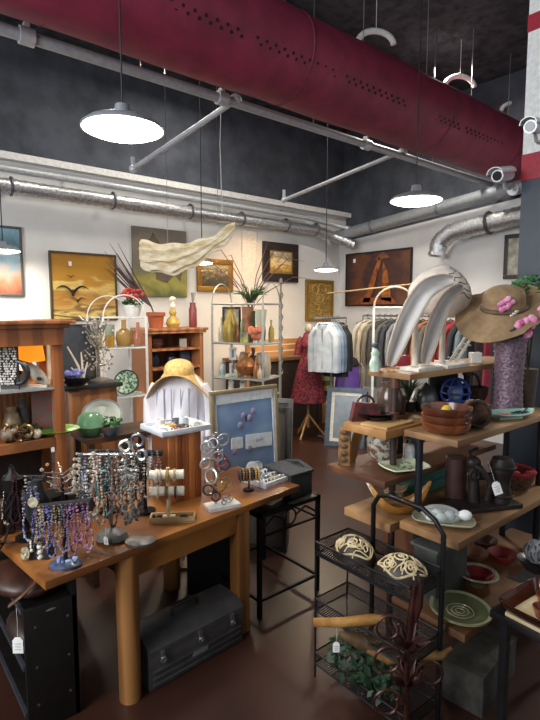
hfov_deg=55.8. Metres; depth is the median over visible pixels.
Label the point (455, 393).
globe
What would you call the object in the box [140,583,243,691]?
toolbox
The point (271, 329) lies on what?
bottle
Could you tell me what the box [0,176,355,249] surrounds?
duct
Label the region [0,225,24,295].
abstract painting
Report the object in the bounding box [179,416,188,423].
holder
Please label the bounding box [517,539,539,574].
yarn ball
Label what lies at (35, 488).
necklace
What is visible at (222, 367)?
bottle
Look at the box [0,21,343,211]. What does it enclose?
wall
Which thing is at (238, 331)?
bottle
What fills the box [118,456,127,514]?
necklace
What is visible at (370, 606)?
basket
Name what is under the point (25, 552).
pendant
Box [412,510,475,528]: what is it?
plate
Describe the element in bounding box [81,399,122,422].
oval plate
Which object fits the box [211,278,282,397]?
etagere
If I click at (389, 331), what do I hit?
shirt
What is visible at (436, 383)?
chalkboard
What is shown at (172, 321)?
figure
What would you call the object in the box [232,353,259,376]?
brass urn
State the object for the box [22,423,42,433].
goggles
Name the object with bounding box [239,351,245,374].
jar
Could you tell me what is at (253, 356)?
bottle
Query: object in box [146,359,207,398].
straw hat
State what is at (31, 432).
goggles
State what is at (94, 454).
necklace
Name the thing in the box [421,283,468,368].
sculpture
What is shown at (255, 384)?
ornament
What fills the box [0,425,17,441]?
ornament
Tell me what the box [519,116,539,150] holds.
security camera
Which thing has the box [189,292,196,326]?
bottle
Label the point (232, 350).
framed photo
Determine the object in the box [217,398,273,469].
picture
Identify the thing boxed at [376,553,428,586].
stone
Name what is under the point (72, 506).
necklace
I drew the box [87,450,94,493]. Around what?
necklace
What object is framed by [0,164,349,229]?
conduit pipe
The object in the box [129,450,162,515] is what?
stand
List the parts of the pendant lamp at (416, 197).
lamp shade, cord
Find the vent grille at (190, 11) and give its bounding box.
[170,0,522,154]
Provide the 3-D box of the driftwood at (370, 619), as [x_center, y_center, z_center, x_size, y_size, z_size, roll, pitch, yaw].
[0.332,1.096,2.140,0.304,0.047,0.050,-1,6,-6]
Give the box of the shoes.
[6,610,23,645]
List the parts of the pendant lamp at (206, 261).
cord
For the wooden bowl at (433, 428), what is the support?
on the shelf at (457, 539)
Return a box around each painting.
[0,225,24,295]
[48,250,117,320]
[131,226,186,296]
[196,258,232,291]
[262,241,298,282]
[345,247,412,305]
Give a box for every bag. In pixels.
[0,559,46,607]
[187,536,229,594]
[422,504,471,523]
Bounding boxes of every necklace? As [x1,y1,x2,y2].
[1,489,9,525]
[10,474,20,523]
[18,475,25,523]
[21,476,26,515]
[21,481,38,500]
[22,484,39,551]
[31,490,41,536]
[31,508,40,556]
[34,506,43,559]
[39,506,48,548]
[43,506,52,548]
[47,506,57,557]
[50,505,61,544]
[54,505,62,539]
[57,504,67,553]
[61,504,70,551]
[66,503,76,545]
[69,504,79,555]
[71,452,82,493]
[73,503,82,542]
[76,455,83,497]
[77,502,89,548]
[78,453,87,516]
[81,457,90,523]
[82,472,91,517]
[83,503,93,552]
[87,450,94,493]
[89,451,99,521]
[90,455,99,516]
[92,453,102,506]
[95,454,105,499]
[96,456,105,525]
[103,455,111,518]
[103,470,113,514]
[105,454,115,502]
[108,456,117,527]
[110,454,119,501]
[113,455,122,513]
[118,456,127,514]
[120,456,130,525]
[120,470,130,506]
[123,454,135,523]
[129,450,137,494]
[130,453,140,513]
[130,455,139,520]
[134,454,144,506]
[142,454,149,498]
[148,450,154,486]
[154,450,161,485]
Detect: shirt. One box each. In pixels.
[385,322,394,365]
[403,314,425,364]
[410,315,428,360]
[418,323,426,363]
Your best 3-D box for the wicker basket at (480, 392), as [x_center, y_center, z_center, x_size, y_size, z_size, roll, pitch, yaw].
[1.192,0.166,3.009,0.184,0.182,0.180,-5,7,-39]
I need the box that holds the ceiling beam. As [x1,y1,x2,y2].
[288,2,453,87]
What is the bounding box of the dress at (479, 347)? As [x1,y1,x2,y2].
[473,342,483,384]
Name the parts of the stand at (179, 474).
post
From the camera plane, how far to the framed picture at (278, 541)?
3.61 m
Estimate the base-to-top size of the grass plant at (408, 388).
0.200 m
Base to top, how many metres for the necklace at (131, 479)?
0.272 m
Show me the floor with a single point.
(268, 674)
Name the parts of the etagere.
post, glass pane, shelf rail, glass pane, shelf rail, shelf rail, post, post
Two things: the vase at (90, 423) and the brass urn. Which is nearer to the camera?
the vase at (90, 423)
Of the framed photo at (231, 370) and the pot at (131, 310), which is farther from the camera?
the framed photo at (231, 370)
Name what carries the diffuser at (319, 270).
attached to the pendant lamp at (325, 268)
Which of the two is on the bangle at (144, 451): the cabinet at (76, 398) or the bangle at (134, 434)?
the bangle at (134, 434)
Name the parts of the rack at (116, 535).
post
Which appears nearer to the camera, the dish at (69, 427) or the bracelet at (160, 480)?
the bracelet at (160, 480)
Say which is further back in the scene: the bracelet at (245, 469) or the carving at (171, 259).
the carving at (171, 259)
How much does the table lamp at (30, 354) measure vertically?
0.255 m
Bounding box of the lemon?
[441,405,451,409]
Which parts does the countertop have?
post, post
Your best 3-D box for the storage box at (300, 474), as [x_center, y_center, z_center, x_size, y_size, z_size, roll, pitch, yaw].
[0.114,0.710,3.129,0.195,0.177,0.260,-5,7,-39]
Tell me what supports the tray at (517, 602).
on the table at (497, 613)
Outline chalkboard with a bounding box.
[428,373,457,401]
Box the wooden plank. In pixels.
[350,432,362,461]
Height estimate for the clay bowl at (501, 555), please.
0.052 m
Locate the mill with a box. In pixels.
[442,447,522,513]
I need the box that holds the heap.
[2,423,26,442]
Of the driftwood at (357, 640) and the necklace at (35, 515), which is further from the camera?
the driftwood at (357, 640)
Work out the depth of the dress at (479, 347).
5.94 m
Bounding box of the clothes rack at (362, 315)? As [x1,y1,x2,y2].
[361,315,454,387]
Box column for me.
[505,0,539,536]
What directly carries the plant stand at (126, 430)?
on the floor
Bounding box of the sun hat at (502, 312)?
[455,284,539,342]
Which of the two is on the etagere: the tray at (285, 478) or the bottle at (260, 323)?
the bottle at (260, 323)
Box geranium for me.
[120,287,144,315]
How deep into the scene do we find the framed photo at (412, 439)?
2.82 m
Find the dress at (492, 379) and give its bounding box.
[488,342,494,404]
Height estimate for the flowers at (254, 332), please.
0.155 m
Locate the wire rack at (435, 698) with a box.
[313,493,446,719]
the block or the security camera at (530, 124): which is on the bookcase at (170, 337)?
the block
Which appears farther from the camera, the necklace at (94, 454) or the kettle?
the kettle
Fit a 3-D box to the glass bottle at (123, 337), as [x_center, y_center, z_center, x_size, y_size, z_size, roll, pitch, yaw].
[-1.188,-0.223,4.146,0.140,0.210,0.138,-5,7,-39]
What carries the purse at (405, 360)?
on the shelf at (364, 469)
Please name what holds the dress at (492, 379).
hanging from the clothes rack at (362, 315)
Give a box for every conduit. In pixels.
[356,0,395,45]
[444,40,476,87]
[500,101,511,110]
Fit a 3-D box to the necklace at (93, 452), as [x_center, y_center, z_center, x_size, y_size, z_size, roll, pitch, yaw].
[-0.752,0.543,2.180,0.046,0.311,0.023,0,6,0]
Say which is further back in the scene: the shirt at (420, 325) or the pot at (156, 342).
the shirt at (420, 325)
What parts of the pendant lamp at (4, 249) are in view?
cord, lamp shade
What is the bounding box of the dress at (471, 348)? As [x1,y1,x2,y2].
[467,339,474,384]
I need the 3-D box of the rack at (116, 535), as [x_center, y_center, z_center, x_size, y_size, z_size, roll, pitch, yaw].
[-0.687,0.592,2.202,0.260,0.392,0.105,0,6,0]
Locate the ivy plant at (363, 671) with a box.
[326,627,412,706]
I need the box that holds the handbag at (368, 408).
[349,394,380,421]
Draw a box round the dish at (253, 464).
[246,461,258,467]
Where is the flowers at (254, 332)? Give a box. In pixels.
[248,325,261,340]
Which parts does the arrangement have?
stem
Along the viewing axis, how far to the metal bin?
2.31 m
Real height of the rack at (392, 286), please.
1.958 m
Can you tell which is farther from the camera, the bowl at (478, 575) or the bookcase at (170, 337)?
the bookcase at (170, 337)
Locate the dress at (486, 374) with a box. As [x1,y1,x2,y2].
[482,343,491,403]
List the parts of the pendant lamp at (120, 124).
cord, lamp shade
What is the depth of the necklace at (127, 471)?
2.15 m
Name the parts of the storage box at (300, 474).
lid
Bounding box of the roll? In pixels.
[237,469,257,491]
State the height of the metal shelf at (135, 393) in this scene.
1.822 m
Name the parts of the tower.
post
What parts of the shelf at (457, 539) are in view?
pipe leg, pipe leg, pipe leg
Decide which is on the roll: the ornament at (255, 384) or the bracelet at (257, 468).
the bracelet at (257, 468)
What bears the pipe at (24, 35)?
hanging from the ceiling
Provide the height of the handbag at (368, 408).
0.131 m
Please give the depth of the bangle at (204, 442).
2.52 m
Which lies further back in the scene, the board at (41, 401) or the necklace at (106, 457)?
the board at (41, 401)
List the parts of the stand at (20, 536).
stem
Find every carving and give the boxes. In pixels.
[139,69,234,275]
[305,279,333,320]
[338,428,350,465]
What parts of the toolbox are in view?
handle, name plate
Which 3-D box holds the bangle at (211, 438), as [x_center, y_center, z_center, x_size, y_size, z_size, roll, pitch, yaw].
[-0.281,0.412,2.526,0.059,0.058,0.024,0,6,0]
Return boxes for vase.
[76,411,104,436]
[112,325,114,345]
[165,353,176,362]
[223,308,237,341]
[242,307,253,341]
[255,310,266,342]
[491,337,527,409]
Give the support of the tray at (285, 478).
on the table at (174, 541)
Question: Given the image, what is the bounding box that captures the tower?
[203,432,240,512]
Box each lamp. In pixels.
[0,190,20,253]
[18,346,44,383]
[79,0,164,143]
[199,80,213,264]
[314,123,337,271]
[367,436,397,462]
[389,0,443,206]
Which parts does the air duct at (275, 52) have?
hanger rail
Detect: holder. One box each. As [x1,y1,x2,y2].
[155,419,164,426]
[172,418,178,423]
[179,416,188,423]
[188,420,197,426]
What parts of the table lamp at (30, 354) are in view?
lamp shade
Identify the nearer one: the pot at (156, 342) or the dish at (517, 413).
the dish at (517, 413)
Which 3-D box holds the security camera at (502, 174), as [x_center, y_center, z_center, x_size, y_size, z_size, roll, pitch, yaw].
[1.440,-1.119,3.131,0.094,0.165,0.333,5,8,44]
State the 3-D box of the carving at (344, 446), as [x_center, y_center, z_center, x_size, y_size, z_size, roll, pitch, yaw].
[0.374,0.437,2.559,0.060,0.190,0.025,2,6,17]
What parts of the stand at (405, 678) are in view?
stem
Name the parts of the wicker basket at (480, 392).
handle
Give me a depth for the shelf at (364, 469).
2.53 m
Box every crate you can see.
[397,467,444,493]
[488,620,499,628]
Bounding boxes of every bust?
[23,479,54,559]
[143,376,210,570]
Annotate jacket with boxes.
[308,316,339,372]
[325,316,341,372]
[325,316,349,376]
[328,316,344,371]
[331,316,347,371]
[337,316,352,376]
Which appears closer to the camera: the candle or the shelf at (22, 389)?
the shelf at (22, 389)
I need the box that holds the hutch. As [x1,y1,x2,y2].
[0,319,75,502]
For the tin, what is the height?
0.100 m
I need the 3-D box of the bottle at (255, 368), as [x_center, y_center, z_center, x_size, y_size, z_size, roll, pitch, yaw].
[-0.144,0.083,5.159,0.058,0.200,0.056,-5,7,-39]
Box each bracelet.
[154,469,158,482]
[159,469,161,482]
[164,485,167,498]
[165,470,168,481]
[173,468,175,481]
[238,468,241,481]
[241,468,244,481]
[244,468,247,480]
[247,467,250,480]
[250,467,254,480]
[253,467,257,480]
[256,467,260,479]
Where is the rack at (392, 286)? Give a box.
[327,283,414,496]
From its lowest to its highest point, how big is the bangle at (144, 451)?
0.053 m
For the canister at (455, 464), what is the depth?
2.51 m
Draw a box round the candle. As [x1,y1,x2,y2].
[106,335,113,346]
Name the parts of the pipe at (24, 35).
hanger rod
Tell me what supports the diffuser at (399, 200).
attached to the pendant lamp at (416, 197)
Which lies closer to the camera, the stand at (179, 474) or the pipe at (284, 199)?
the stand at (179, 474)
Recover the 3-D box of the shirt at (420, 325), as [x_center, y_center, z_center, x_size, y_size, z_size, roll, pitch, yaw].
[2.052,-0.244,6.585,0.539,0.694,0.140,-2,6,-18]
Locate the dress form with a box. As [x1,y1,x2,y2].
[290,324,325,439]
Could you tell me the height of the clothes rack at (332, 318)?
1.612 m
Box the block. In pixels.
[179,339,186,346]
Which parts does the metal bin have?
lid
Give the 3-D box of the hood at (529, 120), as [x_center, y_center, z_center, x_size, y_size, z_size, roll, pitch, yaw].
[1.522,-1.380,2.944,0.094,0.089,0.233,5,7,41]
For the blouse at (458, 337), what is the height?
0.694 m
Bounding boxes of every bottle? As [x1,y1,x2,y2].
[115,320,132,345]
[133,322,142,345]
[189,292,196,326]
[218,317,222,341]
[220,361,225,375]
[236,325,239,341]
[249,348,255,374]
[253,358,257,377]
[257,366,261,378]
[258,313,265,341]
[268,320,273,341]
[404,437,414,457]
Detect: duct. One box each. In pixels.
[0,0,523,181]
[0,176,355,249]
[335,180,521,237]
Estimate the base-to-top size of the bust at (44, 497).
0.325 m
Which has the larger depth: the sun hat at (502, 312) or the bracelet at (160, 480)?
the sun hat at (502, 312)
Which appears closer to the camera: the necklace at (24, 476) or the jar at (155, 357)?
the necklace at (24, 476)
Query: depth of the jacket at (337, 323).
6.45 m
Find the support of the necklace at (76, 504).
hanging from the stand at (65, 562)
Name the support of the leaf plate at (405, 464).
on the shelf at (364, 469)
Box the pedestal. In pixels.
[151,431,201,503]
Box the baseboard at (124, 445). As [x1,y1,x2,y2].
[51,439,133,462]
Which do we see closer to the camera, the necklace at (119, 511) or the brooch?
the brooch
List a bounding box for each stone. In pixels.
[332,534,376,567]
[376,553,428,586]
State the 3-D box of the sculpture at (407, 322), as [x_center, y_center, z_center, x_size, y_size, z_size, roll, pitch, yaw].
[0.756,-0.193,2.573,0.354,0.481,0.171,-4,7,-36]
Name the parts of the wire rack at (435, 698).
leg, leg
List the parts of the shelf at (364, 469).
pipe leg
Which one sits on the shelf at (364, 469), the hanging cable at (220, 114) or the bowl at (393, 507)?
the bowl at (393, 507)
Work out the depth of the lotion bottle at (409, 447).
2.62 m
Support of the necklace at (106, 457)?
hanging from the rack at (116, 535)
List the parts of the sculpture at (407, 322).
post, plate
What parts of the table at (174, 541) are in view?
leg, leg, leg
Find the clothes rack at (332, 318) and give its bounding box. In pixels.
[313,317,346,437]
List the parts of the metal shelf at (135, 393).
post, shelf rail, glass pane, post, shelf rail, glass pane, glass pane, post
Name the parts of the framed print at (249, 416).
white panel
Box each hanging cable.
[220,114,222,212]
[406,34,409,178]
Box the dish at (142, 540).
[125,534,155,547]
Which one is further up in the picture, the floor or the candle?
the candle
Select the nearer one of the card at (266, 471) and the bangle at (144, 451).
the bangle at (144, 451)
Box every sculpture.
[386,274,453,371]
[407,265,471,362]
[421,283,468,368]
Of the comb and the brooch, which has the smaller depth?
the brooch
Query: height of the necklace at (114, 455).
0.207 m
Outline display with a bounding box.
[0,347,30,388]
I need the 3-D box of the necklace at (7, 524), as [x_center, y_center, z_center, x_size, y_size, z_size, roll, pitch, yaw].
[-1.143,0.608,2.204,0.045,0.225,0.017,0,6,0]
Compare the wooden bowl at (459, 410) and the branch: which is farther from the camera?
the branch
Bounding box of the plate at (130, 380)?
[114,370,138,394]
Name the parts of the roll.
stem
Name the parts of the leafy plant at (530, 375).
stem, pot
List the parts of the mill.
crank arm, plate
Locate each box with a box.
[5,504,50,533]
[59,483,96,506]
[179,350,189,360]
[263,459,313,497]
[384,483,408,497]
[442,625,515,718]
[468,352,481,362]
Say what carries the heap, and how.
on the hutch
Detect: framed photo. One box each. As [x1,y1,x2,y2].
[222,307,240,329]
[229,347,235,359]
[229,363,235,375]
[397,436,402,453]
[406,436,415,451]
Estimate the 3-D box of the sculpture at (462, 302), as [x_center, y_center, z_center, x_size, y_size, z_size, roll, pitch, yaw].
[0.944,-0.252,2.832,0.358,0.548,0.115,0,6,0]
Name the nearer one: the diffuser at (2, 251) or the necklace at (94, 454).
the necklace at (94, 454)
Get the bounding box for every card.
[261,469,268,473]
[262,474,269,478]
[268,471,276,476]
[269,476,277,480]
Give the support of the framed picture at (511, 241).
attached to the wall at (479, 258)
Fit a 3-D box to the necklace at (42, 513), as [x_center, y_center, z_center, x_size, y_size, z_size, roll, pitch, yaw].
[-0.863,0.639,1.946,0.038,0.168,0.014,0,6,0]
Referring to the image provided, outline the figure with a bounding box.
[166,296,179,327]
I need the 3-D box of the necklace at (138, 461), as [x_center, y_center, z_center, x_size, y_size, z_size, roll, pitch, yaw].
[-0.554,0.509,2.163,0.047,0.233,0.019,0,6,0]
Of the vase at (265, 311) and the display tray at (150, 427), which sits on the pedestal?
the display tray at (150, 427)
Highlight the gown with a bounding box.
[334,357,359,387]
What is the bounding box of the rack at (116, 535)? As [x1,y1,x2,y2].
[78,453,139,544]
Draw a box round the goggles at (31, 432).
[10,424,33,438]
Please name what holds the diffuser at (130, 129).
attached to the pendant lamp at (120, 124)
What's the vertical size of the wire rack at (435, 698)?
0.896 m
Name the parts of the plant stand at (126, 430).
leg, leg, leg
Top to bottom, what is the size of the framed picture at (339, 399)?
0.731 m
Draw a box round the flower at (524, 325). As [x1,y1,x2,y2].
[514,314,538,337]
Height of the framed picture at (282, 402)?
1.058 m
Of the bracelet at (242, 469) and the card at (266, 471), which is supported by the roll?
the bracelet at (242, 469)
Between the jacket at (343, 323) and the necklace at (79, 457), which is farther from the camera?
the jacket at (343, 323)
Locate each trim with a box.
[0,150,350,218]
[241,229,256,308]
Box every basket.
[313,639,436,719]
[314,527,440,602]
[314,581,438,668]
[457,373,488,402]
[510,463,536,490]
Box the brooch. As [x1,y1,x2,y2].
[28,497,38,507]
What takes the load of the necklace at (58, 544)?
hanging from the stand at (65, 562)
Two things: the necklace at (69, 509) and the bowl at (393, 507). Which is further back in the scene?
the bowl at (393, 507)
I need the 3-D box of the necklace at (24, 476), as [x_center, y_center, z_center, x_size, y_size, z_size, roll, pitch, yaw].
[-1.050,0.587,2.199,0.045,0.181,0.016,0,6,0]
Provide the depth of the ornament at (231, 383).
5.31 m
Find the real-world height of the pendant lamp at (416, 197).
2.037 m
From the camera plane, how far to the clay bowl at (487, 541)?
2.81 m
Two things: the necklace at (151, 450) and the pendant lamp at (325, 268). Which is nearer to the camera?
the necklace at (151, 450)
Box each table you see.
[0,462,298,705]
[221,492,320,619]
[489,604,539,719]
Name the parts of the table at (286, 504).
leg, leg, panel, frame, leg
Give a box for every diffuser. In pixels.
[0,249,19,253]
[82,115,161,143]
[200,262,212,264]
[315,269,336,271]
[391,195,441,206]
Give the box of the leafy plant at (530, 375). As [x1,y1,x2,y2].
[511,274,539,407]
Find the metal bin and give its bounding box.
[410,536,467,601]
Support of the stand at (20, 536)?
on the table at (174, 541)
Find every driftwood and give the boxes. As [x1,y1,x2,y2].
[313,613,384,627]
[339,631,403,652]
[366,646,452,664]
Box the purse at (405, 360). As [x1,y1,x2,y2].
[386,350,410,365]
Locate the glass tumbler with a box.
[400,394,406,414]
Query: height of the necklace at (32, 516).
0.199 m
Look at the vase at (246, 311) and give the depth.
5.17 m
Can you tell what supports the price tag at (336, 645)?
hanging from the driftwood at (370, 619)
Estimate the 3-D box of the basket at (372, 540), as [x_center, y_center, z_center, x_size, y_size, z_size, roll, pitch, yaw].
[0.454,0.862,2.190,0.234,0.066,0.509,-5,7,-39]
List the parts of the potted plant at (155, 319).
pot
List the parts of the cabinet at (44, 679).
shelf, shelf, shelf, panel, panel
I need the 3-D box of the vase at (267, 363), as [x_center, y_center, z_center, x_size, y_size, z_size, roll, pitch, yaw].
[-0.038,0.050,5.239,0.100,0.250,0.098,-5,7,-39]
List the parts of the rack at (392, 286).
frame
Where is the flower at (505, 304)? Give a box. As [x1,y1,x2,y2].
[497,296,515,312]
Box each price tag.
[12,608,23,652]
[104,527,108,544]
[333,628,339,651]
[489,465,502,495]
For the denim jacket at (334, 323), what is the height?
0.714 m
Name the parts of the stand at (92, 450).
stem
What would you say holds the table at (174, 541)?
on the floor
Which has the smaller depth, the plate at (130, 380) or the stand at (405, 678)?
the stand at (405, 678)
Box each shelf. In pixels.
[0,382,51,391]
[0,433,56,455]
[86,294,150,480]
[328,356,495,640]
[391,407,539,670]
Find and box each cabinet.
[0,550,80,719]
[64,377,122,492]
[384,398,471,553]
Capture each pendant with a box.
[20,547,29,559]
[37,544,42,559]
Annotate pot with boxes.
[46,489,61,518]
[123,305,141,315]
[152,338,162,347]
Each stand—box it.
[0,464,33,549]
[15,475,46,542]
[36,498,93,571]
[70,421,150,587]
[88,449,119,514]
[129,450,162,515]
[149,467,184,517]
[372,573,443,719]
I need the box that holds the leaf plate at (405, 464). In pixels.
[378,458,430,472]
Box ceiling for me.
[0,0,529,132]
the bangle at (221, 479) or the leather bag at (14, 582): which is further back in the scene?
the bangle at (221, 479)
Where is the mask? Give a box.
[19,361,49,386]
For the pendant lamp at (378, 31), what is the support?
attached to the ceiling
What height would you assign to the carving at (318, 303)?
0.656 m
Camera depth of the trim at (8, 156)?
6.12 m
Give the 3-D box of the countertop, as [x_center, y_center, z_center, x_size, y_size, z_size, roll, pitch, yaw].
[0.110,0.330,7.372,1.560,1.305,0.520,-5,7,-39]
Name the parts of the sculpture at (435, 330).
post, plate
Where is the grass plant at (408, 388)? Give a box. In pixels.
[400,379,421,412]
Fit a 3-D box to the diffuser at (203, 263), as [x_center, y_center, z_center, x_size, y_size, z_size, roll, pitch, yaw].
[-0.710,-1.006,5.327,0.235,0.020,0.235,-5,7,-39]
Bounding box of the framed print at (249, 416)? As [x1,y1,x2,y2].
[208,384,279,471]
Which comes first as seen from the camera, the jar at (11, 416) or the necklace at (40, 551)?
the necklace at (40, 551)
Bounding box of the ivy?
[102,415,122,427]
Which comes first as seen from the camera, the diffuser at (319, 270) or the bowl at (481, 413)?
the bowl at (481, 413)
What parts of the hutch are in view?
panel, rail, cornice, corner post, glass, corner post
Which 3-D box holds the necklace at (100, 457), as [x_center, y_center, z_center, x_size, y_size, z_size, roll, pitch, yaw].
[-0.716,0.552,2.150,0.041,0.302,0.017,0,6,0]
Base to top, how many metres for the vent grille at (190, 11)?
0.049 m
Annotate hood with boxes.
[487,166,516,174]
[519,116,539,125]
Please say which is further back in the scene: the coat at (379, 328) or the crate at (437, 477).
the coat at (379, 328)
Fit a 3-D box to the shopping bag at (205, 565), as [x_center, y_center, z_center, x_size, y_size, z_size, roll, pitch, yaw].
[-0.360,1.176,3.146,0.300,0.445,0.172,-1,6,-11]
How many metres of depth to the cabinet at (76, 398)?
3.45 m
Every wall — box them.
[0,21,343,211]
[0,160,345,451]
[339,198,520,443]
[343,68,526,238]
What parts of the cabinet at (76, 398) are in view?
corner post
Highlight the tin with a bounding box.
[240,332,251,342]
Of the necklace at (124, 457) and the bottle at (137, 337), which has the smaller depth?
the necklace at (124, 457)
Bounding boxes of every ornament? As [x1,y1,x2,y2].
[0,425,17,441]
[33,429,41,438]
[228,380,233,388]
[240,380,245,387]
[252,381,259,386]
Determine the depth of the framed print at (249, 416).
3.32 m
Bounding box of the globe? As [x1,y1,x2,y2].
[440,377,471,403]
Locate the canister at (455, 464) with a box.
[445,454,466,498]
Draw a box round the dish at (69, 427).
[41,424,79,435]
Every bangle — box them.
[115,453,124,462]
[118,439,131,452]
[127,456,136,467]
[130,433,145,446]
[136,449,147,460]
[157,426,173,431]
[172,424,186,429]
[200,441,213,454]
[200,458,210,469]
[202,484,214,495]
[205,468,217,484]
[207,437,218,448]
[210,491,220,501]
[212,451,223,461]
[214,453,227,466]
[214,478,226,490]
[216,433,229,446]
[218,458,230,470]
[221,477,231,488]
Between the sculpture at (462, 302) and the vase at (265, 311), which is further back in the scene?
the vase at (265, 311)
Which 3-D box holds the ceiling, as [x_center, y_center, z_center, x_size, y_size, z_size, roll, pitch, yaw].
[0.515,-3.104,1.431,10.500,0.100,10.500,-5,7,-39]
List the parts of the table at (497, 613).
leg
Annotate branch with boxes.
[67,346,87,384]
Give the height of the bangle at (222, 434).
0.071 m
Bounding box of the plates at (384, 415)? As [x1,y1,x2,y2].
[359,411,393,421]
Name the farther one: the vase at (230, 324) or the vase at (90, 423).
the vase at (230, 324)
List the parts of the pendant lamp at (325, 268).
lamp shade, cord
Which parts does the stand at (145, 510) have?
stem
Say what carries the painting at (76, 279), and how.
attached to the wall at (47, 224)
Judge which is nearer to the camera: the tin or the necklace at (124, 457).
the necklace at (124, 457)
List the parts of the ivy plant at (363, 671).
pot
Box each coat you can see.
[352,314,369,379]
[356,319,375,385]
[362,314,381,386]
[367,314,387,386]
[374,314,394,387]
[379,314,408,387]
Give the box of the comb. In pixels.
[448,337,470,362]
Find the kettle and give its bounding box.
[413,382,438,411]
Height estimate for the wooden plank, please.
0.195 m
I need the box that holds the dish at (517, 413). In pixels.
[491,407,534,419]
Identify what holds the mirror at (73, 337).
on the cabinet at (76, 398)
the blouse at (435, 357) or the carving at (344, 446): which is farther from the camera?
the blouse at (435, 357)
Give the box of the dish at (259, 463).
[255,461,262,469]
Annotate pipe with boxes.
[0,0,493,186]
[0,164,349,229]
[129,93,241,172]
[281,148,407,202]
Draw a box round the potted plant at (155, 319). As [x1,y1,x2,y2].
[105,244,165,327]
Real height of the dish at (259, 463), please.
0.059 m
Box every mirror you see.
[62,324,96,379]
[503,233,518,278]
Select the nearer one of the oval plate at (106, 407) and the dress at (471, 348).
the oval plate at (106, 407)
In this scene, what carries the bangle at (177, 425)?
on the display tray at (150, 427)
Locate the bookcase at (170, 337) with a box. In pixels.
[127,326,207,449]
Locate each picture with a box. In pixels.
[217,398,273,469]
[225,309,238,324]
[249,407,291,552]
[278,398,293,544]
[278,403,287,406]
[324,387,366,448]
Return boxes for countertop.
[222,338,325,428]
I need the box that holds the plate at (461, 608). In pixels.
[429,590,491,626]
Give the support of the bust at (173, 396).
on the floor
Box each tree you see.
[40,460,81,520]
[78,315,113,382]
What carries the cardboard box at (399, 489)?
on the shelf at (364, 469)
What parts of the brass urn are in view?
lid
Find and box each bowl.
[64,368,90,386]
[100,423,121,435]
[370,480,430,514]
[421,402,472,418]
[421,411,471,425]
[421,419,470,435]
[462,562,499,588]
[464,399,491,428]
[467,544,488,562]
[473,534,497,549]
[487,546,516,564]
[517,551,539,574]
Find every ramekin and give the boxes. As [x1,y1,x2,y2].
[532,601,539,619]
[536,590,539,600]
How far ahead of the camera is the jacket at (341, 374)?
6.50 m
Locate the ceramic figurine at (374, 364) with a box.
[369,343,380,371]
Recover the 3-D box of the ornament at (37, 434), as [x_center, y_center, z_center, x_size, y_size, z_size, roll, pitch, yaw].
[-1.296,0.409,2.825,0.058,0.054,0.060,-5,7,-39]
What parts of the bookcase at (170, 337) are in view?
panel, cornice, panel, shelf, shelf, panel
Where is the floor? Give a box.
[0,423,539,719]
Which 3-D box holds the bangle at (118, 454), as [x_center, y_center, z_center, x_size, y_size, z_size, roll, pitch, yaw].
[-0.633,0.414,2.152,0.045,0.045,0.014,-2,6,-21]
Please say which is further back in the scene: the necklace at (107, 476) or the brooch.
the necklace at (107, 476)
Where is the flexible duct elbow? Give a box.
[428,205,520,257]
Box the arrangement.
[203,243,307,326]
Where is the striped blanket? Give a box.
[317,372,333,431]
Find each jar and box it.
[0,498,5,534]
[3,407,21,427]
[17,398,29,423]
[152,351,159,366]
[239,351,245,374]
[256,352,261,368]
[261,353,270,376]
[377,381,402,414]
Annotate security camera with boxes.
[487,166,519,195]
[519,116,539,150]
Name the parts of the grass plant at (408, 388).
pot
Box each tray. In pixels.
[140,417,210,437]
[149,511,195,523]
[242,468,287,488]
[498,577,539,632]
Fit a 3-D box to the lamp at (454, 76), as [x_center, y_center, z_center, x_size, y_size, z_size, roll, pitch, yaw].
[2.066,-3.210,5.521,0.383,0.488,0.052,-1,6,-9]
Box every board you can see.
[31,390,52,428]
[361,418,412,429]
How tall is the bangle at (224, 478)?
0.057 m
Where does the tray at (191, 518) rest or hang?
on the table at (174, 541)
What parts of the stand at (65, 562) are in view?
post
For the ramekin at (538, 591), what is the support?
in the tray at (517, 602)
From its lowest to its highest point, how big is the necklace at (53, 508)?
0.159 m
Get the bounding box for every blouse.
[431,318,453,361]
[438,321,455,359]
[446,324,457,359]
[453,330,466,359]
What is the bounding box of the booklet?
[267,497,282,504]
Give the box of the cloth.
[505,568,539,582]

